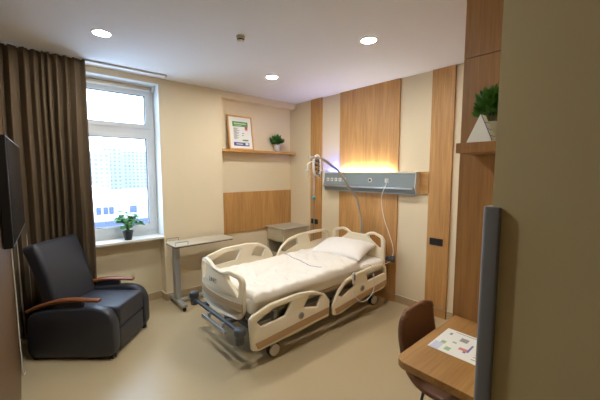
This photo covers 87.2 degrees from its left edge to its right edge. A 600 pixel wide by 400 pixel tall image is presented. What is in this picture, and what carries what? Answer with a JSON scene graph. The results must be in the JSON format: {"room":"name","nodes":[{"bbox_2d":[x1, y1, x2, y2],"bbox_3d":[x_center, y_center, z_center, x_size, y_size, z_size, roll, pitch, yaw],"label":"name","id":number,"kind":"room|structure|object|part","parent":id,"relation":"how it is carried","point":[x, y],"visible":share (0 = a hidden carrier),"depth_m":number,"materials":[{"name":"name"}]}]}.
{"room":"hospital room","nodes":[
{"label":"hospital room","id":0,"kind":"room"},
{"bbox_2d":[17,65,295,337],"bbox_3d":[-1.602,-0.115,4.147,3.700,2.685,0.450,-4,7,-41],"label":"wall","id":1,"kind":"structure","parent":0,"point":[196,172],"depth_m":4.08,"materials":[{"name":"beige paint"}]},
{"bbox_2d":[86,71,163,235],"bbox_3d":[-2.193,-0.429,3.426,1.258,1.800,0.201,-4,7,-41],"label":"trim","id":2,"kind":"structure","parent":1,"relation":"attached to","point":[156,112],"depth_m":3.80,"materials":[{"name":"white"}]},
{"bbox_2d":[86,82,164,247],"bbox_3d":[-2.210,-0.406,3.447,1.258,1.810,0.300,-4,7,-41],"label":"window","id":3,"kind":"structure","parent":1,"relation":"in","point":[113,235],"depth_m":3.75,"materials":[{"name":"white plastic"}]},
{"bbox_3d":[-2.268,-1.047,3.466,1.161,0.435,0.060,-4,7,-41],"label":"sash","id":4,"kind":"part","parent":3,"relation":"part of","materials":[{"name":"white plastic"}]},
{"bbox_2d":[86,75,152,92],"bbox_3d":[-2.224,-1.288,3.392,1.207,0.072,0.065,-4,7,-41],"label":"roller blind","id":5,"kind":"object","parent":3,"relation":"attached to","point":[89,79],"visible":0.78,"depth_m":3.54,"materials":[{"name":"beige fabric"}]},
{"bbox_3d":[-2.269,-0.176,3.544,1.161,1.167,0.060,-4,7,-41],"label":"sash","id":6,"kind":"part","parent":3,"relation":"part of","materials":[{"name":"white"}]},
{"bbox_2d":[114,209,144,239],"bbox_3d":[-1.961,0.281,3.630,0.314,0.348,0.232,-4,7,-41],"label":"potted plant","id":7,"kind":"object","parent":3,"relation":"on","point":[129,220],"visible":1,"depth_m":3.59,"materials":[{"name":"green plant"}]},
{"bbox_3d":[-1.977,0.404,3.627,0.112,0.105,0.112,-4,7,-41],"label":"pot","id":8,"kind":"part","parent":7,"relation":"part of","materials":[{"name":"black plastic"}]},
{"bbox_3d":[-1.961,0.240,3.627,0.261,0.243,0.167,-4,7,-41],"label":"stem","id":9,"kind":"part","parent":7,"relation":"part of","materials":[{"name":"green plant"}]},
{"bbox_3d":[-2.026,0.469,3.649,0.818,0.030,0.240,-4,7,-41],"label":"sill","id":10,"kind":"part","parent":3,"relation":"part of","materials":[{"name":"white"}]},
{"bbox_2d":[148,285,202,300],"bbox_3d":[-1.379,1.176,4.252,3.380,0.096,0.163,-4,7,-41],"label":"baseboard","id":11,"kind":"structure","parent":1,"relation":"attached to","point":[184,292],"depth_m":4.00,"materials":[{"name":"beige plastic"}]},
{"bbox_2d":[223,190,290,233],"bbox_3d":[-0.654,0.162,4.901,1.317,0.600,0.018,-4,7,-41],"label":"trim","id":12,"kind":"structure","parent":1,"relation":"attached to","point":[252,210],"depth_m":4.85,"materials":[{"name":"brown wood"}]},
{"bbox_2d":[222,149,295,154],"bbox_3d":[-0.609,-0.724,4.769,1.316,0.034,0.154,-4,7,-41],"label":"wall shelf","id":13,"kind":"object","parent":1,"relation":"attached to","point":[223,150],"visible":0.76,"depth_m":4.65,"materials":[{"name":"brown wood"}]},
{"bbox_2d":[227,114,253,149],"bbox_3d":[-0.853,-0.967,4.540,0.400,0.488,0.091,-4,7,-41],"label":"framed certificate","id":14,"kind":"object","parent":13,"relation":"on","point":[240,131],"visible":0.94,"depth_m":4.53,"materials":[{"name":"brown"}]},
{"bbox_2d":[269,134,283,151],"bbox_3d":[-0.342,-0.896,4.940,0.248,0.278,0.220,-4,7,-41],"label":"potted plant","id":15,"kind":"object","parent":13,"relation":"on","point":[277,139],"visible":0.98,"depth_m":4.92,"materials":[{"name":"green plant"}]},
{"bbox_3d":[-0.360,-0.810,4.972,0.096,0.100,0.096,-4,7,-41],"label":"pot","id":16,"kind":"part","parent":15,"relation":"part of","materials":[{"name":"white ceramic"}]},
{"bbox_2d":[0,0,466,103],"bbox_3d":[0.225,-1.323,2.042,3.900,0.100,5.950,-4,7,-41],"label":"ceiling","id":17,"kind":"structure","parent":0,"point":[314,49],"depth_m":2.54,"materials":[{"name":"white paint"}]},
{"bbox_2d":[0,42,166,77],"bbox_3d":[-2.078,-1.355,3.083,1.488,0.024,0.056,-4,7,-41],"label":"rail","id":18,"kind":"object","parent":17,"relation":"attached to","point":[86,60],"visible":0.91,"depth_m":3.24,"materials":[{"name":"white plastic"}]},
{"bbox_2d":[0,43,97,338],"bbox_3d":[-2.412,-0.020,3.008,0.704,2.659,0.311,-4,7,-41],"label":"curtain","id":19,"kind":"object","parent":18,"relation":"hanging from","point":[44,112],"visible":0.67,"depth_m":2.98,"materials":[{"name":"brown fabric"}]},
{"bbox_2d":[90,29,111,36],"bbox_3d":[-1.558,-1.309,2.477,0.148,0.007,0.148,-4,7,-41],"label":"recessed light","id":20,"kind":"object","parent":17,"relation":"in","point":[99,32],"visible":1,"depth_m":2.47,"materials":[{"name":"white plastic"}]},
{"bbox_2d":[93,30,109,36],"bbox_3d":[-1.558,-1.310,2.476,0.118,0.004,0.118,1,5,13],"label":"diffuser","id":21,"kind":"object","parent":20,"relation":"attached to","point":[102,33],"depth_m":2.48,"materials":[{"name":"white plastic"}]},
{"bbox_2d":[236,34,244,42],"bbox_3d":[-0.478,-1.293,2.539,0.068,0.048,0.068,-4,7,-41],"label":"smoke detector","id":22,"kind":"object","parent":17,"relation":"attached to","point":[240,38],"visible":1,"depth_m":2.52,"materials":[{"name":"beige plastic"}]},
{"bbox_2d":[266,75,277,78],"bbox_3d":[-0.322,-1.411,3.625,0.148,0.007,0.148,-4,7,-41],"label":"recessed light","id":23,"kind":"object","parent":17,"relation":"in","point":[267,76],"visible":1,"depth_m":3.62,"materials":[{"name":"white plastic"}]},
{"bbox_2d":[360,36,377,43],"bbox_3d":[0.568,-1.319,2.607,0.148,0.007,0.148,-4,7,-41],"label":"recessed light","id":24,"kind":"object","parent":17,"relation":"in","point":[369,39],"visible":1,"depth_m":2.60,"materials":[{"name":"white plastic"}]},
{"bbox_2d":[361,38,375,42],"bbox_3d":[0.568,-1.320,2.607,0.118,0.004,0.118,0,5,3],"label":"diffuser","id":25,"kind":"object","parent":24,"relation":"attached to","point":[363,40],"depth_m":2.61,"materials":[{"name":"white plastic"}]},
{"bbox_2d":[20,288,446,399],"bbox_3d":[0.223,1.451,2.290,3.900,0.100,5.950,-4,7,-41],"label":"floor","id":26,"kind":"structure","parent":0,"point":[351,354],"depth_m":2.60,"materials":[{"name":"beige plastic"}]},
{"bbox_2d":[22,234,149,358],"bbox_3d":[-1.958,0.846,2.947,0.783,0.985,0.640,0,5,0],"label":"recliner armchair","id":27,"kind":"object","parent":26,"relation":"on","point":[79,318],"visible":1,"depth_m":2.68,"materials":[{"name":"grey leather"}]},
{"bbox_3d":[-2.205,0.694,2.929,0.289,0.679,0.520,0,5,0],"label":"backrest","id":28,"kind":"part","parent":27,"relation":"part of","materials":[{"name":"grey leather"}]},
{"bbox_3d":[-2.009,0.896,2.675,0.621,0.129,0.072,0,5,0],"label":"armrest","id":29,"kind":"part","parent":27,"relation":"part of","materials":[{"name":"brown wood"}]},
{"bbox_3d":[-1.948,0.895,2.675,0.220,0.076,0.032,0,5,0],"label":"armrest post","id":30,"kind":"part","parent":27,"relation":"part of","materials":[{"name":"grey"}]},
{"bbox_3d":[-1.936,1.123,2.701,0.740,0.441,0.100,0,5,0],"label":"arm panel","id":31,"kind":"part","parent":27,"relation":"part of","materials":[{"name":"grey leather"}]},
{"bbox_3d":[-1.948,0.847,3.218,0.220,0.076,0.032,0,5,0],"label":"armrest post","id":32,"kind":"part","parent":27,"relation":"part of","materials":[{"name":"grey"}]},
{"bbox_3d":[-1.883,1.006,2.962,0.612,0.185,0.430,0,5,0],"label":"seat","id":33,"kind":"part","parent":27,"relation":"part of","materials":[{"name":"grey leather"}]},
{"bbox_3d":[-2.008,0.847,3.218,0.621,0.129,0.072,0,5,0],"label":"armrest","id":34,"kind":"part","parent":27,"relation":"part of","materials":[{"name":"brown wood"}]},
{"bbox_3d":[-1.936,1.074,3.239,0.740,0.441,0.100,0,5,0],"label":"arm panel","id":35,"kind":"part","parent":27,"relation":"part of","materials":[{"name":"grey leather"}]},
{"bbox_2d":[166,234,232,311],"bbox_3d":[-1.237,0.850,3.929,0.745,0.804,0.450,-4,7,-41],"label":"table","id":36,"kind":"object","parent":26,"relation":"on","point":[176,245],"visible":0.84,"depth_m":3.75,"materials":[{"name":"beige laminate"}]},
{"bbox_2d":[265,222,308,256],"bbox_3d":[-0.208,0.778,5.033,0.538,0.750,0.455,-4,7,-41],"label":"nightstand","id":37,"kind":"object","parent":26,"relation":"on","point":[277,234],"visible":0.44,"depth_m":4.89,"materials":[{"name":"beige laminate"}]},
{"bbox_3d":[-0.381,0.528,4.857,0.020,0.164,0.373,-4,7,-41],"label":"drawer","id":38,"kind":"part","parent":37,"relation":"part of","materials":[{"name":"beige laminate"}]},
{"bbox_2d":[189,154,394,356],"bbox_3d":[-0.025,0.396,3.458,2.188,1.794,1.110,-4,7,-41],"label":"hospital bed","id":39,"kind":"object","parent":26,"relation":"on","point":[219,293],"visible":0.8,"depth_m":2.98,"materials":[{"name":"beige plastic"}]},
{"bbox_3d":[-0.735,1.043,2.709,0.045,0.062,0.420,-4,7,-41],"label":"accessory rail","id":40,"kind":"part","parent":39,"relation":"part of","materials":[{"name":"silver metal"}]},
{"bbox_3d":[-0.724,0.779,2.836,0.085,0.448,0.769,-4,7,-41],"label":"footboard","id":41,"kind":"part","parent":39,"relation":"part of","materials":[{"name":"beige plastic"}]},
{"bbox_3d":[-0.651,0.671,3.487,0.847,0.369,0.032,-4,7,-41],"label":"rail","id":42,"kind":"part","parent":39,"relation":"part of","materials":[{"name":"beige plastic"}]},
{"bbox_3d":[-0.062,1.019,2.796,0.917,0.369,0.032,-4,7,-41],"label":"rail","id":43,"kind":"part","parent":39,"relation":"part of","materials":[{"name":"beige plastic"}]},
{"bbox_2d":[220,246,360,302],"bbox_3d":[-0.054,0.705,3.399,1.625,0.104,0.889,-4,7,-41],"label":"duvet","id":44,"kind":"object","parent":39,"relation":"on","point":[268,278],"visible":0.87,"depth_m":3.16,"materials":[{"name":"beige fabric"}]},
{"bbox_3d":[0.052,0.598,4.105,0.939,0.384,0.032,-4,7,-41],"label":"rail","id":45,"kind":"part","parent":39,"relation":"part of","materials":[{"name":"beige plastic"}]},
{"bbox_3d":[0.049,0.938,3.503,1.840,0.065,0.710,-4,7,-41],"label":"frame","id":46,"kind":"part","parent":39,"relation":"part of","materials":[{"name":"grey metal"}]},
{"bbox_3d":[0.027,0.797,3.488,1.887,0.147,0.866,-4,7,-41],"label":"mattress","id":47,"kind":"part","parent":39,"relation":"part of","materials":[{"name":"white fabric"}]},
{"bbox_3d":[0.187,-0.383,3.504,0.130,0.250,0.024,-4,7,-41],"label":"grab handle","id":48,"kind":"part","parent":39,"relation":"part of","materials":[{"name":"white plastic"}]},
{"bbox_2d":[312,237,375,260],"bbox_3d":[0.533,0.580,3.907,0.690,0.183,0.438,4,7,38],"label":"pillow","id":49,"kind":"object","parent":39,"relation":"on","point":[354,249],"visible":0.87,"depth_m":3.78,"materials":[{"name":"white fabric"}]},
{"bbox_3d":[0.668,0.945,3.437,0.939,0.384,0.032,-4,7,-41],"label":"rail","id":50,"kind":"part","parent":39,"relation":"part of","materials":[{"name":"beige plastic"}]},
{"bbox_3d":[0.751,0.607,4.116,0.065,0.457,0.849,-4,7,-41],"label":"headboard","id":51,"kind":"part","parent":39,"relation":"part of","materials":[{"name":"beige plastic"}]},
{"bbox_2d":[352,264,374,301],"bbox_3d":[0.673,0.909,3.438,0.382,0.383,0.085,-4,7,-41],"label":"handset","id":52,"kind":"object","parent":39,"relation":"hanging from","point":[354,273],"visible":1,"depth_m":3.32,"materials":[{"name":"white plastic"}]},
{"bbox_2d":[398,300,460,399],"bbox_3d":[0.829,1.044,1.726,0.396,0.818,0.497,-4,7,-41],"label":"dining chair","id":53,"kind":"object","parent":26,"relation":"on","point":[417,320],"visible":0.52,"depth_m":1.79,"materials":[{"name":"brown leather"}]},
{"bbox_2d":[453,0,503,322],"bbox_3d":[1.618,0.065,2.171,1.495,2.685,0.470,-4,7,-41],"label":"wood wall panel","id":54,"kind":"object","parent":26,"relation":"on","point":[484,18],"visible":0.18,"depth_m":1.75,"materials":[{"name":"laminate"}]},
{"bbox_2d":[456,141,495,154],"bbox_3d":[1.002,-0.256,1.534,0.230,0.050,0.380,-4,7,-41],"label":"wall shelf","id":55,"kind":"object","parent":54,"relation":"attached to","point":[486,147],"visible":0.44,"depth_m":1.54,"materials":[{"name":"laminate"}]},
{"bbox_2d":[466,114,495,142],"bbox_3d":[0.900,-0.352,1.552,0.088,0.136,0.117,-4,7,-41],"label":"tent card","id":56,"kind":"object","parent":55,"relation":"on","point":[482,131],"visible":0.94,"depth_m":1.53,"materials":[{"name":"white paper"}]},
{"bbox_2d":[471,84,498,136],"bbox_3d":[0.971,-0.440,1.600,0.161,0.305,0.201,-4,7,-41],"label":"potted plant","id":57,"kind":"object","parent":55,"relation":"on","point":[486,103],"visible":0.62,"depth_m":1.58,"materials":[{"name":"green plant"}]},
{"bbox_3d":[0.985,-0.435,1.624,0.100,0.112,0.102,-4,7,-41],"label":"stem","id":58,"kind":"part","parent":57,"relation":"part of","materials":[{"name":"green plant"}]},
{"bbox_3d":[0.984,-0.345,1.631,0.096,0.110,0.096,-4,7,-41],"label":"planter","id":59,"kind":"part","parent":57,"relation":"part of","materials":[{"name":"beige wicker"}]},
{"bbox_3d":[1.073,-1.000,1.577,0.018,0.459,0.450,-4,7,-41],"label":"panel","id":60,"kind":"part","parent":54,"relation":"part of","materials":[{"name":"laminate"}]},
{"bbox_2d":[290,63,463,311],"bbox_3d":[1.645,-0.044,3.384,0.150,2.685,5.900,-4,7,-41],"label":"wall","id":61,"kind":"structure","parent":0,"point":[416,90],"depth_m":3.71,"materials":[{"name":"beige paint"}]},
{"bbox_2d":[311,218,317,223],"bbox_3d":[0.224,0.330,4.874,0.014,0.078,0.144,-4,7,-41],"label":"wall socket","id":62,"kind":"object","parent":61,"relation":"attached to","point":[315,220],"visible":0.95,"depth_m":4.87,"materials":[{"name":"black plastic"}]},
{"bbox_2d":[310,97,322,240],"bbox_3d":[0.244,-0.174,4.826,0.032,2.685,0.235,-4,7,-41],"label":"trim","id":63,"kind":"structure","parent":61,"relation":"attached to","point":[316,104],"depth_m":4.78,"materials":[{"name":"brown wood"}]},
{"bbox_2d":[339,78,401,301],"bbox_3d":[0.865,-0.111,4.127,0.032,2.685,0.924,-4,7,-41],"label":"wall panel","id":64,"kind":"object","parent":61,"relation":"attached to","point":[369,115],"depth_m":4.01,"materials":[{"name":"brown wood"}]},
{"bbox_2d":[323,172,419,194],"bbox_3d":[0.839,-0.231,4.059,0.110,0.267,1.430,-4,7,-41],"label":"bedhead unit","id":65,"kind":"object","parent":61,"relation":"attached to","point":[401,183],"visible":0.92,"depth_m":3.91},
{"bbox_3d":[0.802,-0.166,4.044,0.028,0.020,1.388,-4,7,-41],"label":"tray rail","id":66,"kind":"part","parent":65,"relation":"part of","materials":[{"name":"silver metal"}]},
{"bbox_2d":[381,182,393,263],"bbox_3d":[1.057,0.271,3.797,0.127,0.990,0.138,-1,5,-9],"label":"cable","id":67,"kind":"object","parent":65,"relation":"hanging from","point":[386,182],"visible":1,"depth_m":3.81,"materials":[{"name":"white plastic"}]},
{"bbox_2d":[395,294,452,319],"bbox_3d":[0.938,1.185,4.174,0.013,0.096,3.350,-4,7,-41],"label":"baseboard","id":68,"kind":"structure","parent":61,"relation":"attached to","point":[406,301],"depth_m":3.77,"materials":[{"name":"beige plastic"}]},
{"bbox_2d":[419,172,428,193],"bbox_3d":[1.299,-0.204,3.628,0.030,0.240,0.384,-4,7,-41],"label":"trim","id":69,"kind":"structure","parent":61,"relation":"attached to","point":[424,176],"depth_m":3.51,"materials":[{"name":"brown wood"}]},
{"bbox_2d":[429,237,442,245],"bbox_3d":[1.488,0.459,3.451,0.014,0.078,0.144,-4,7,-41],"label":"wall socket","id":70,"kind":"object","parent":61,"relation":"attached to","point":[433,241],"visible":1,"depth_m":3.44,"materials":[{"name":"black plastic"}]},
{"bbox_2d":[424,64,456,319],"bbox_3d":[1.505,-0.046,3.406,0.032,2.685,0.242,-4,7,-41],"label":"wall panel","id":71,"kind":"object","parent":61,"relation":"attached to","point":[444,79],"depth_m":3.39,"materials":[{"name":"brown wood"}]},
{"bbox_2d":[491,0,599,399],"bbox_3d":[2.013,0.165,1.061,2.390,2.685,1.718,-4,7,-41],"label":"wall","id":72,"kind":"structure","parent":0,"point":[546,188],"depth_m":0.80,"materials":[{"name":"beige paint"}]},
{"bbox_2d":[398,315,477,399],"bbox_3d":[0.821,0.869,1.512,0.657,0.301,0.435,-4,7,-41],"label":"desk","id":73,"kind":"object","parent":72,"relation":"attached to","point":[453,375],"visible":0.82,"depth_m":1.40,"materials":[{"name":"laminate"}]},
{"bbox_2d":[428,328,476,364],"bbox_3d":[0.818,0.715,1.519,0.250,0.002,0.310,-4,7,-41],"label":"leaflet","id":74,"kind":"object","parent":73,"relation":"on","point":[462,346],"visible":0.56,"depth_m":1.55,"materials":[{"name":"white paper"}]},
{"bbox_2d":[429,340,443,348],"bbox_3d":[0.672,0.711,1.552,0.075,0.001,0.041,-4,7,-41],"label":"picture","id":75,"kind":"object","parent":74,"relation":"on","point":[437,344],"depth_m":1.55,"materials":[{"name":"blue"}]},
{"bbox_2d":[441,340,456,350],"bbox_3d":[0.723,0.711,1.555,0.105,0.001,0.063,-4,7,-41],"label":"picture","id":76,"kind":"object","parent":74,"relation":"on","point":[446,345],"depth_m":1.54,"materials":[{"name":"green"}]},
{"bbox_2d":[450,333,468,343],"bbox_3d":[0.850,0.710,1.569,0.055,0.001,0.214,-4,7,-41],"label":"picture","id":77,"kind":"object","parent":74,"relation":"on","point":[456,337],"depth_m":1.61,"materials":[{"name":"grey paper"}]},
{"bbox_2d":[474,205,501,399],"bbox_3d":[0.561,0.764,0.974,0.061,1.500,0.046,-4,7,-41],"label":"guard","id":78,"kind":"object","parent":72,"relation":"attached to","point":[492,216],"visible":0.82,"depth_m":0.91,"materials":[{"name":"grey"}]},
{"bbox_3d":[-1.153,0.175,0.920,0.120,2.685,5.900,-4,7,-41],"label":"wall","id":79,"kind":"structure","parent":0,"visible":0},
{"bbox_2d":[0,106,21,399],"bbox_3d":[-0.811,0.194,0.716,0.120,2.685,4.940,-4,7,-41],"label":"trim","id":80,"kind":"structure","parent":79,"relation":"attached to","point":[10,356],"depth_m":1.56,"materials":[{"name":"brown wood"}]},
{"bbox_2d":[0,134,24,249],"bbox_3d":[-1.704,-0.066,1.845,0.074,0.550,0.899,-4,7,-38],"label":"television","id":81,"kind":"object","parent":79,"relation":"attached to","point":[12,215],"visible":1,"depth_m":1.54,"materials":[{"name":"black plastic"}]},
{"bbox_2d":[11,249,25,374],"bbox_3d":[-2.062,0.770,2.303,0.024,1.254,0.394,-4,7,-41],"label":"cable","id":82,"kind":"object","parent":79,"relation":"attached to","point":[23,373],"visible":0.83,"depth_m":2.40,"materials":[{"name":"white plastic"}]},
{"label":"outside","id":83,"kind":"structure","parent":0,"visible":0},
{"bbox_3d":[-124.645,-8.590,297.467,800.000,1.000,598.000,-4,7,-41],"label":"ground","id":84,"kind":"structure","parent":83,"visible":0},
{"bbox_2d":[90,151,110,189],"bbox_3d":[-158.905,-18.499,211.205,52.600,34.100,20.600,-4,7,-41],"label":"tower block","id":85,"kind":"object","parent":84,"relation":"on","point":[100,160],"visible":0.19,"depth_m":217.09,"materials":[{"name":"white"}]},
{"bbox_2d":[97,144,122,189],"bbox_3d":[-152.066,-24.706,252.904,13.600,39.025,18.600,-4,7,-41],"label":"tower block","id":86,"kind":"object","parent":84,"relation":"on","point":[115,152],"visible":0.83,"depth_m":247.38,"materials":[{"name":"white"}]},
{"bbox_2d":[92,185,147,221],"bbox_3d":[-49.774,2.640,92.205,81.000,13.400,46.000,-4,7,-41],"label":"building","id":87,"kind":"structure","parent":84,"relation":"on","point":[106,203],"depth_m":72.47,"materials":[{"name":"grey"}]},
{"bbox_2d":[94,217,147,227],"bbox_3d":[-6.302,8.521,25.181,36.000,13.720,12.600,-4,7,-41],"label":"annex roof","id":88,"kind":"structure","parent":84,"relation":"on","point":[99,224],"depth_m":24.63,"materials":[{"name":"white"}]},
{"bbox_2d":[121,148,146,188],"bbox_3d":[-156.293,-27.758,287.743,26.600,38.876,20.600,-4,7,-41],"label":"tower block","id":89,"kind":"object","parent":84,"relation":"on","point":[133,162],"visible":0.62,"depth_m":281.49,"materials":[{"name":"white"}]}
]}

